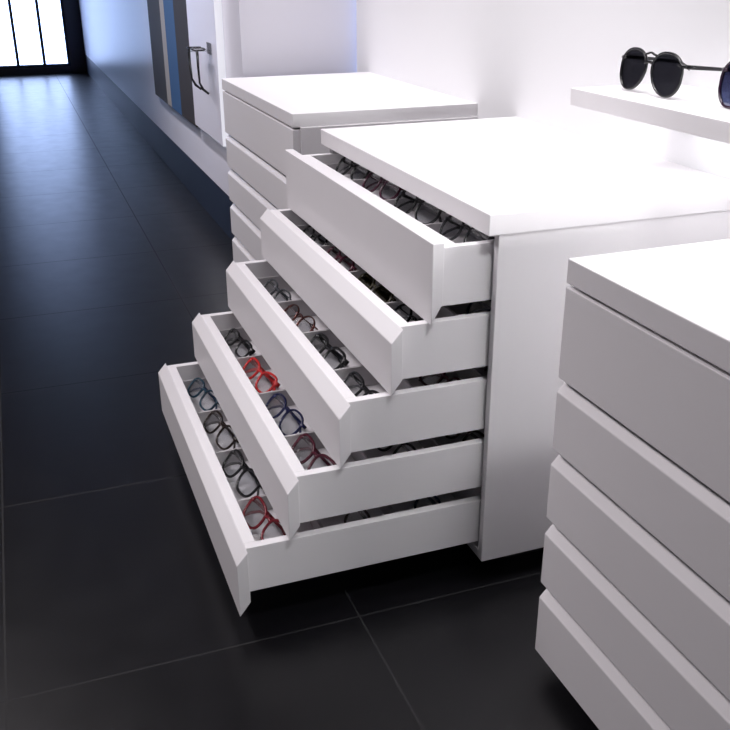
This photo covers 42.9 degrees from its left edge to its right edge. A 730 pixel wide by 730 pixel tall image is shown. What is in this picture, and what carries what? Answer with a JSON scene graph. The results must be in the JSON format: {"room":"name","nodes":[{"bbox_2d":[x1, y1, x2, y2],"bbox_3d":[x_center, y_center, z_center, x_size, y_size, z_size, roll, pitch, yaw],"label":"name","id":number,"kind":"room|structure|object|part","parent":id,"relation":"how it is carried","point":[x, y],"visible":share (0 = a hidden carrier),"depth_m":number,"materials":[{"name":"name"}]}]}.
{"room":"shop","nodes":[
{"label":"shop","id":0,"kind":"room"},
{"bbox_2d":[0,0,86,75],"bbox_3d":[-3.593,-3.483,7.253,3.298,2.401,0.070,-9,25,-18],"label":"wall","id":1,"kind":"structure","parent":0,"point":[71,7],"depth_m":7.95,"materials":[{"name":"grey paint"}]},
{"bbox_2d":[0,0,70,68],"bbox_3d":[-2.852,-3.090,7.719,0.644,1.190,0.042,-9,25,-18],"label":"window","id":2,"kind":"structure","parent":1,"relation":"in","point":[44,64],"depth_m":7.89,"materials":[{"name":"white glass"}]},
{"bbox_2d":[79,0,356,195],"bbox_3d":[-1.196,-2.629,5.068,0.414,2.247,5.985,-9,25,-18],"label":"wall","id":3,"kind":"structure","parent":0,"point":[262,38],"depth_m":2.79,"materials":[{"name":"white paint"}]},
{"bbox_2d":[85,55,234,239],"bbox_3d":[-1.190,-1.528,5.546,0.413,0.154,5.985,-9,25,-18],"label":"baseboard","id":4,"kind":"structure","parent":3,"relation":"attached to","point":[214,200],"depth_m":4.14,"materials":[{"name":"blue laminate"}]},
{"bbox_2d":[147,0,197,126],"bbox_3d":[-0.790,-1.475,3.690,0.017,0.890,1.001,-9,25,-18],"label":"poster","id":5,"kind":"object","parent":3,"relation":"attached to","point":[168,23],"visible":0.96,"depth_m":3.71,"materials":[{"name":"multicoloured paper"}]},
{"bbox_2d":[186,0,228,146],"bbox_3d":[-0.530,-1.291,2.984,0.024,1.086,0.476,-9,25,-18],"label":"display board","id":6,"kind":"object","parent":3,"relation":"attached to","point":[204,17],"visible":0.75,"depth_m":3.03,"materials":[{"name":"white"}]},
{"bbox_2d":[189,42,210,54],"bbox_3d":[-0.528,-1.007,2.961,0.066,0.035,0.070,-9,25,-18],"label":"holder","id":7,"kind":"object","parent":6,"relation":"attached to","point":[206,50],"visible":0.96,"depth_m":2.96,"materials":[{"name":"silver metal"}]},
{"bbox_2d":[187,46,208,94],"bbox_3d":[-0.537,-0.946,2.984,0.044,0.141,0.145,-9,25,-18],"label":"eyeglasses","id":8,"kind":"object","parent":7,"relation":"on","point":[192,48],"visible":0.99,"depth_m":2.95,"materials":[{"name":"black"}]},
{"bbox_3d":[-0.537,-1.006,2.958,0.044,0.010,0.141,-9,25,-18],"label":"frame","id":9,"kind":"part","parent":8,"relation":"part of","materials":[{"name":"black plastic"}]},
{"bbox_2d":[0,73,598,729],"bbox_3d":[-1.894,-0.493,3.417,3.368,0.042,10.080,-9,25,-18],"label":"floor","id":10,"kind":"structure","parent":0,"point":[118,609],"depth_m":1.50,"materials":[{"name":"black tile"}]},
{"bbox_2d":[222,72,477,262],"bbox_3d":[-0.069,-0.421,2.444,0.434,0.585,0.710,-9,25,-18],"label":"base cabinet","id":11,"kind":"object","parent":10,"relation":"on","point":[265,117],"visible":0.32,"depth_m":2.25,"materials":[{"name":"white laminate"}]},
{"bbox_3d":[-0.264,-0.209,2.458,0.017,0.103,0.700,-9,25,-18],"label":"drawer","id":12,"kind":"part","parent":11,"relation":"part of","materials":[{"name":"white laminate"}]},
{"bbox_3d":[-0.264,-0.304,2.417,0.017,0.092,0.700,-9,25,-18],"label":"drawer","id":13,"kind":"part","parent":11,"relation":"part of","materials":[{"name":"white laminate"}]},
{"bbox_3d":[-0.265,-0.395,2.377,0.017,0.094,0.700,-9,25,-18],"label":"drawer","id":14,"kind":"part","parent":11,"relation":"part of","materials":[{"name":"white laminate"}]},
{"bbox_3d":[-0.265,-0.484,2.338,0.017,0.094,0.700,-9,25,-18],"label":"drawer","id":15,"kind":"part","parent":11,"relation":"part of","materials":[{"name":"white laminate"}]},
{"bbox_3d":[-0.266,-0.579,2.297,0.017,0.111,0.700,-9,25,-18],"label":"drawer","id":16,"kind":"part","parent":11,"relation":"part of","materials":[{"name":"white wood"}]},
{"bbox_2d":[222,72,476,127],"bbox_3d":[-0.071,-0.677,2.335,0.434,0.029,0.704,-9,25,-18],"label":"countertop","id":17,"kind":"structure","parent":11,"relation":"on","point":[311,100],"depth_m":2.17,"materials":[{"name":"white laminate"}]},
{"bbox_3d":[0.059,-0.300,2.143,0.417,0.511,0.013,-9,25,-18],"label":"panel","id":18,"kind":"part","parent":11,"relation":"part of","materials":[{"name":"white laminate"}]},
{"bbox_2d":[158,117,729,616],"bbox_3d":[0.072,-0.064,1.627,0.785,0.581,0.715,-9,25,-18],"label":"base cabinet","id":19,"kind":"object","parent":10,"relation":"on","point":[548,196],"visible":0.89,"depth_m":1.36,"materials":[{"name":"white laminate"}]},
{"bbox_2d":[187,377,218,410],"bbox_3d":[-0.316,0.061,1.815,0.035,0.041,0.132,-13,27,-27],"label":"eyeglasses","id":20,"kind":"object","parent":19,"relation":"in","point":[197,379],"visible":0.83,"depth_m":1.82,"materials":[{"name":"blue plastic"}]},
{"bbox_3d":[-0.288,0.175,1.586,0.017,0.103,0.700,-9,25,-18],"label":"drawer","id":21,"kind":"part","parent":19,"relation":"part of","materials":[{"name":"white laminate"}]},
{"bbox_2d":[203,410,238,449],"bbox_3d":[-0.261,0.121,1.678,0.036,0.041,0.134,-12,26,-26],"label":"eyeglasses","id":22,"kind":"object","parent":19,"relation":"in","point":[221,423],"visible":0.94,"depth_m":1.68,"materials":[{"name":"black plastic"}]},
{"bbox_2d":[224,328,254,356],"bbox_3d":[-0.245,-0.037,1.807,0.033,0.040,0.129,-11,26,-24],"label":"eyeglasses","id":23,"kind":"object","parent":19,"relation":"in","point":[235,332],"visible":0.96,"depth_m":1.80,"materials":[{"name":"black plastic"}]},
{"bbox_2d":[222,449,262,497],"bbox_3d":[-0.204,0.182,1.537,0.038,0.041,0.136,-12,26,-26],"label":"eyeglasses","id":24,"kind":"object","parent":19,"relation":"in","point":[244,466],"visible":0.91,"depth_m":1.54,"materials":[{"name":"black plastic"}]},
{"bbox_3d":[-0.217,0.069,1.568,0.017,0.092,0.700,-9,25,-18],"label":"drawer","id":25,"kind":"part","parent":19,"relation":"part of","materials":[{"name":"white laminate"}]},
{"bbox_2d":[242,357,280,392],"bbox_3d":[-0.189,0.024,1.668,0.037,0.040,0.132,-12,26,-26],"label":"eyeglasses","id":26,"kind":"object","parent":19,"relation":"in","point":[254,361],"visible":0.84,"depth_m":1.66,"materials":[{"name":"red plastic"}]},
{"bbox_2d":[243,496,285,539],"bbox_3d":[-0.149,0.241,1.398,0.038,0.041,0.136,-14,27,-29],"label":"eyeglasses","id":27,"kind":"object","parent":19,"relation":"in","point":[267,515],"visible":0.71,"depth_m":1.41,"materials":[{"name":"red plastic"}]},
{"bbox_2d":[264,279,291,300],"bbox_3d":[-0.170,-0.132,1.785,0.035,0.041,0.132,-10,25,-22],"label":"eyeglasses","id":28,"kind":"object","parent":19,"relation":"in","point":[276,288],"visible":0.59,"depth_m":1.79,"materials":[{"name":"grey"}]},
{"bbox_2d":[265,393,306,435],"bbox_3d":[-0.133,0.085,1.525,0.037,0.042,0.136,-11,26,-24],"label":"eyeglasses","id":29,"kind":"object","parent":19,"relation":"in","point":[300,423],"visible":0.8,"depth_m":1.52,"materials":[{"name":"blue plastic"}]},
{"bbox_3d":[-0.147,-0.032,1.553,0.017,0.094,0.700,-9,25,-18],"label":"drawer","id":30,"kind":"part","parent":19,"relation":"part of","materials":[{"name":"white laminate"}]},
{"bbox_2d":[284,304,317,331],"bbox_3d":[-0.119,-0.075,1.653,0.033,0.041,0.130,-11,26,-24],"label":"eyeglasses","id":31,"kind":"object","parent":19,"relation":"in","point":[291,305],"visible":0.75,"depth_m":1.65,"materials":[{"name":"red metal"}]},
{"bbox_2d":[291,433,336,469],"bbox_3d":[-0.078,0.144,1.389,0.038,0.041,0.136,-11,26,-24],"label":"eyeglasses","id":32,"kind":"object","parent":19,"relation":"in","point":[314,451],"visible":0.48,"depth_m":1.39,"materials":[{"name":"red plastic"}]},
{"bbox_2d":[303,225,329,244],"bbox_3d":[-0.099,-0.234,1.769,0.035,0.043,0.130,-9,25,-20],"label":"eyeglasses","id":33,"kind":"object","parent":19,"relation":"in","point":[312,235],"visible":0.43,"depth_m":1.77,"materials":[{"name":"black plastic"}]},
{"bbox_3d":[-0.101,0.133,1.643,0.382,0.073,0.675,-9,25,-18],"label":"drawer","id":34,"kind":"part","parent":19,"relation":"part of","materials":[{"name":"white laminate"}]},
{"bbox_2d":[310,333,348,368],"bbox_3d":[-0.062,-0.017,1.516,0.036,0.041,0.132,-10,25,-22],"label":"eyeglasses","id":35,"kind":"object","parent":19,"relation":"in","point":[324,344],"visible":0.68,"depth_m":1.51,"materials":[{"name":"black plastic"}]},
{"bbox_3d":[-0.078,-0.133,1.537,0.017,0.094,0.700,-9,25,-18],"label":"drawer","id":36,"kind":"part","parent":19,"relation":"part of","materials":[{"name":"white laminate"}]},
{"bbox_2d":[327,246,356,270],"bbox_3d":[-0.046,-0.178,1.639,0.034,0.042,0.132,-9,25,-18],"label":"eyeglasses","id":37,"kind":"object","parent":19,"relation":"in","point":[342,258],"visible":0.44,"depth_m":1.63,"materials":[{"name":"pink"}]},
{"bbox_3d":[-0.031,0.034,1.628,0.382,0.075,0.675,-9,25,-18],"label":"drawer","id":38,"kind":"part","parent":19,"relation":"part of","materials":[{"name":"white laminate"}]},
{"bbox_2d":[335,157,370,179],"bbox_3d":[-0.022,-0.364,1.744,0.034,0.044,0.132,-11,26,-24],"label":"eyeglasses","id":39,"kind":"object","parent":19,"relation":"in","point":[352,164],"visible":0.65,"depth_m":1.75,"materials":[{"name":"black plastic"}]},
{"bbox_2d":[344,510,370,522],"bbox_3d":[-0.025,0.226,1.433,0.035,0.041,0.134,-10,25,-22],"label":"eyeglasses","id":40,"kind":"object","parent":19,"relation":"in","point":[365,511],"visible":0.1,"depth_m":1.41,"materials":[{"name":"grey plastic"}]},
{"bbox_2d":[343,371,378,396],"bbox_3d":[-0.004,0.048,1.369,0.036,0.040,0.134,-10,25,-22],"label":"eyeglasses","id":41,"kind":"object","parent":19,"relation":"in","point":[361,383],"visible":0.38,"depth_m":1.39,"materials":[{"name":"black plastic"}]},
{"bbox_3d":[0.040,-0.067,1.613,0.382,0.078,0.675,-9,25,-18],"label":"drawer","id":42,"kind":"part","parent":19,"relation":"part of","materials":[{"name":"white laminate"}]},
{"bbox_3d":[-0.026,-0.235,1.514,0.017,0.111,0.700,-9,25,-18],"label":"drawer","id":43,"kind":"part","parent":19,"relation":"part of","materials":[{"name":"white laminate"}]},
{"bbox_2d":[358,272,395,302],"bbox_3d":[0.012,-0.115,1.493,0.037,0.043,0.136,-10,25,-20],"label":"eyeglasses","id":44,"kind":"object","parent":19,"relation":"in","point":[384,294],"visible":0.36,"depth_m":1.48,"materials":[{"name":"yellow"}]},
{"bbox_3d":[0.109,-0.168,1.597,0.382,0.077,0.675,-9,25,-18],"label":"drawer","id":45,"kind":"part","parent":19,"relation":"part of","materials":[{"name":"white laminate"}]},
{"bbox_2d":[362,172,403,199],"bbox_3d":[0.030,-0.308,1.614,0.034,0.044,0.134,-11,26,-24],"label":"eyeglasses","id":46,"kind":"object","parent":19,"relation":"in","point":[381,180],"visible":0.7,"depth_m":1.61,"materials":[{"name":"pink"}]},
{"bbox_2d":[377,442,416,453],"bbox_3d":[0.047,0.130,1.420,0.035,0.041,0.134,-10,25,-22],"label":"eyeglasses","id":47,"kind":"object","parent":19,"relation":"in","point":[407,443],"visible":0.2,"depth_m":1.41,"materials":[{"name":"black plastic"}]},
{"bbox_3d":[0.161,-0.267,1.574,0.382,0.081,0.675,-9,25,-18],"label":"drawer","id":48,"kind":"part","parent":19,"relation":"part of","materials":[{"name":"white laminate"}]},
{"bbox_2d":[394,303,423,321],"bbox_3d":[0.066,-0.056,1.355,0.034,0.043,0.132,-9,25,-20],"label":"eyeglasses","id":49,"kind":"object","parent":19,"relation":"in","point":[411,317],"visible":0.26,"depth_m":1.38,"materials":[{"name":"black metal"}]},
{"bbox_2d":[394,190,445,223],"bbox_3d":[0.084,-0.250,1.478,0.036,0.046,0.138,-12,26,-26],"label":"eyeglasses","id":50,"kind":"object","parent":19,"relation":"in","point":[412,200],"visible":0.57,"depth_m":1.48,"materials":[{"name":"black plastic"}]},
{"bbox_2d":[414,496,440,508],"bbox_3d":[0.084,0.210,1.469,0.035,0.041,0.134,-10,25,-22],"label":"eyeglasses","id":51,"kind":"object","parent":19,"relation":"in","point":[433,502],"visible":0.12,"depth_m":1.45,"materials":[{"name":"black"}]},
{"bbox_2d":[418,373,461,385],"bbox_3d":[0.119,0.031,1.406,0.035,0.041,0.134,-10,25,-22],"label":"eyeglasses","id":52,"kind":"object","parent":19,"relation":"in","point":[442,376],"visible":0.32,"depth_m":1.41,"materials":[{"name":"black plastic"}]},
{"bbox_2d":[445,430,483,441],"bbox_3d":[0.156,0.114,1.456,0.035,0.041,0.134,-10,25,-22],"label":"eyeglasses","id":53,"kind":"object","parent":19,"relation":"in","point":[476,431],"visible":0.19,"depth_m":1.44,"materials":[{"name":"grey plastic"}]},
{"bbox_2d":[439,215,494,242],"bbox_3d":[0.144,-0.186,1.330,0.034,0.045,0.132,-11,26,-24],"label":"eyeglasses","id":54,"kind":"object","parent":19,"relation":"in","point":[462,226],"visible":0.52,"depth_m":1.34,"materials":[{"name":"grey plastic"}]},
{"bbox_3d":[0.242,0.133,1.780,0.399,0.014,0.685,-9,25,-18],"label":"panel","id":55,"kind":"part","parent":19,"relation":"part of","materials":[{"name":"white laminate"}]},
{"bbox_2d":[466,300,490,313],"bbox_3d":[0.191,-0.070,1.391,0.035,0.041,0.134,-10,25,-22],"label":"eyeglasses","id":56,"kind":"object","parent":19,"relation":"in","point":[487,308],"visible":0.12,"depth_m":1.43,"materials":[{"name":"black plastic"}]},
{"bbox_2d":[321,117,729,235],"bbox_3d":[0.238,-0.343,1.573,0.428,0.029,0.715,-9,25,-18],"label":"countertop","id":57,"kind":"structure","parent":19,"relation":"on","point":[503,175],"depth_m":1.42,"materials":[{"name":"white laminate"}]},
{"bbox_3d":[0.367,0.034,1.382,0.412,0.511,0.013,-9,25,-18],"label":"panel","id":58,"kind":"part","parent":19,"relation":"part of","materials":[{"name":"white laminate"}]},
{"bbox_2d":[535,239,729,729],"bbox_3d":[0.548,0.246,0.911,0.429,0.577,0.710,-9,25,-18],"label":"base cabinet","id":59,"kind":"object","parent":10,"relation":"on","point":[633,620],"visible":1,"depth_m":0.97,"materials":[{"name":"white laminate"}]},
{"bbox_3d":[0.356,0.462,0.927,0.017,0.103,0.700,-9,25,-18],"label":"drawer","id":60,"kind":"part","parent":59,"relation":"part of","materials":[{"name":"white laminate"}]},
{"bbox_3d":[0.355,0.367,0.886,0.017,0.092,0.700,-9,25,-18],"label":"drawer","id":61,"kind":"part","parent":59,"relation":"part of","materials":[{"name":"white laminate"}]},
{"bbox_3d":[0.355,0.276,0.846,0.017,0.094,0.700,-9,25,-18],"label":"drawer","id":62,"kind":"part","parent":59,"relation":"part of","materials":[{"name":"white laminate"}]},
{"bbox_3d":[0.354,0.186,0.807,0.017,0.094,0.700,-9,25,-18],"label":"drawer","id":63,"kind":"part","parent":59,"relation":"part of","materials":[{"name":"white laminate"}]},
{"bbox_3d":[0.354,0.092,0.766,0.017,0.111,0.700,-9,25,-18],"label":"drawer","id":64,"kind":"part","parent":59,"relation":"part of","materials":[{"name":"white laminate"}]},
{"bbox_2d":[567,239,729,372],"bbox_3d":[0.548,-0.004,0.800,0.429,0.029,0.704,-9,25,-18],"label":"countertop","id":65,"kind":"structure","parent":59,"relation":"on","point":[681,293],"depth_m":0.95,"materials":[{"name":"white laminate"}]},
{"bbox_2d":[356,0,729,178],"bbox_3d":[0.696,-0.714,0.832,0.070,2.401,4.004,-9,25,-18],"label":"wall","id":66,"kind":"structure","parent":0,"point":[523,59],"depth_m":1.79,"materials":[{"name":"white paint"}]},
{"bbox_2d":[570,84,729,143],"bbox_3d":[0.713,-0.081,0.660,0.183,0.028,1.825,-9,25,-18],"label":"display shelf","id":67,"kind":"object","parent":66,"relation":"attached to","point":[697,111],"visible":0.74,"depth_m":1.26,"materials":[{"name":"white laminate"}]},
{"bbox_2d":[620,47,720,97],"bbox_3d":[0.470,-0.427,1.345,0.146,0.062,0.165,-7,24,-16],"label":"sunglasses","id":68,"kind":"object","parent":67,"relation":"on","point":[667,68],"visible":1,"depth_m":1.31,"materials":[{"name":"black"}]},
{"bbox_3d":[0.407,-0.419,1.327,0.011,0.060,0.160,-3,23,-18],"label":"frame","id":69,"kind":"part","parent":68,"relation":"part of","materials":[{"name":"black plastic"}]},
{"bbox_2d":[718,62,729,108],"bbox_3d":[0.550,-0.351,1.168,0.146,0.062,0.167,-6,24,-13],"label":"sunglasses","id":70,"kind":"object","parent":67,"relation":"on","point":[724,83],"visible":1,"depth_m":1.21,"materials":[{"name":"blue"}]}
]}

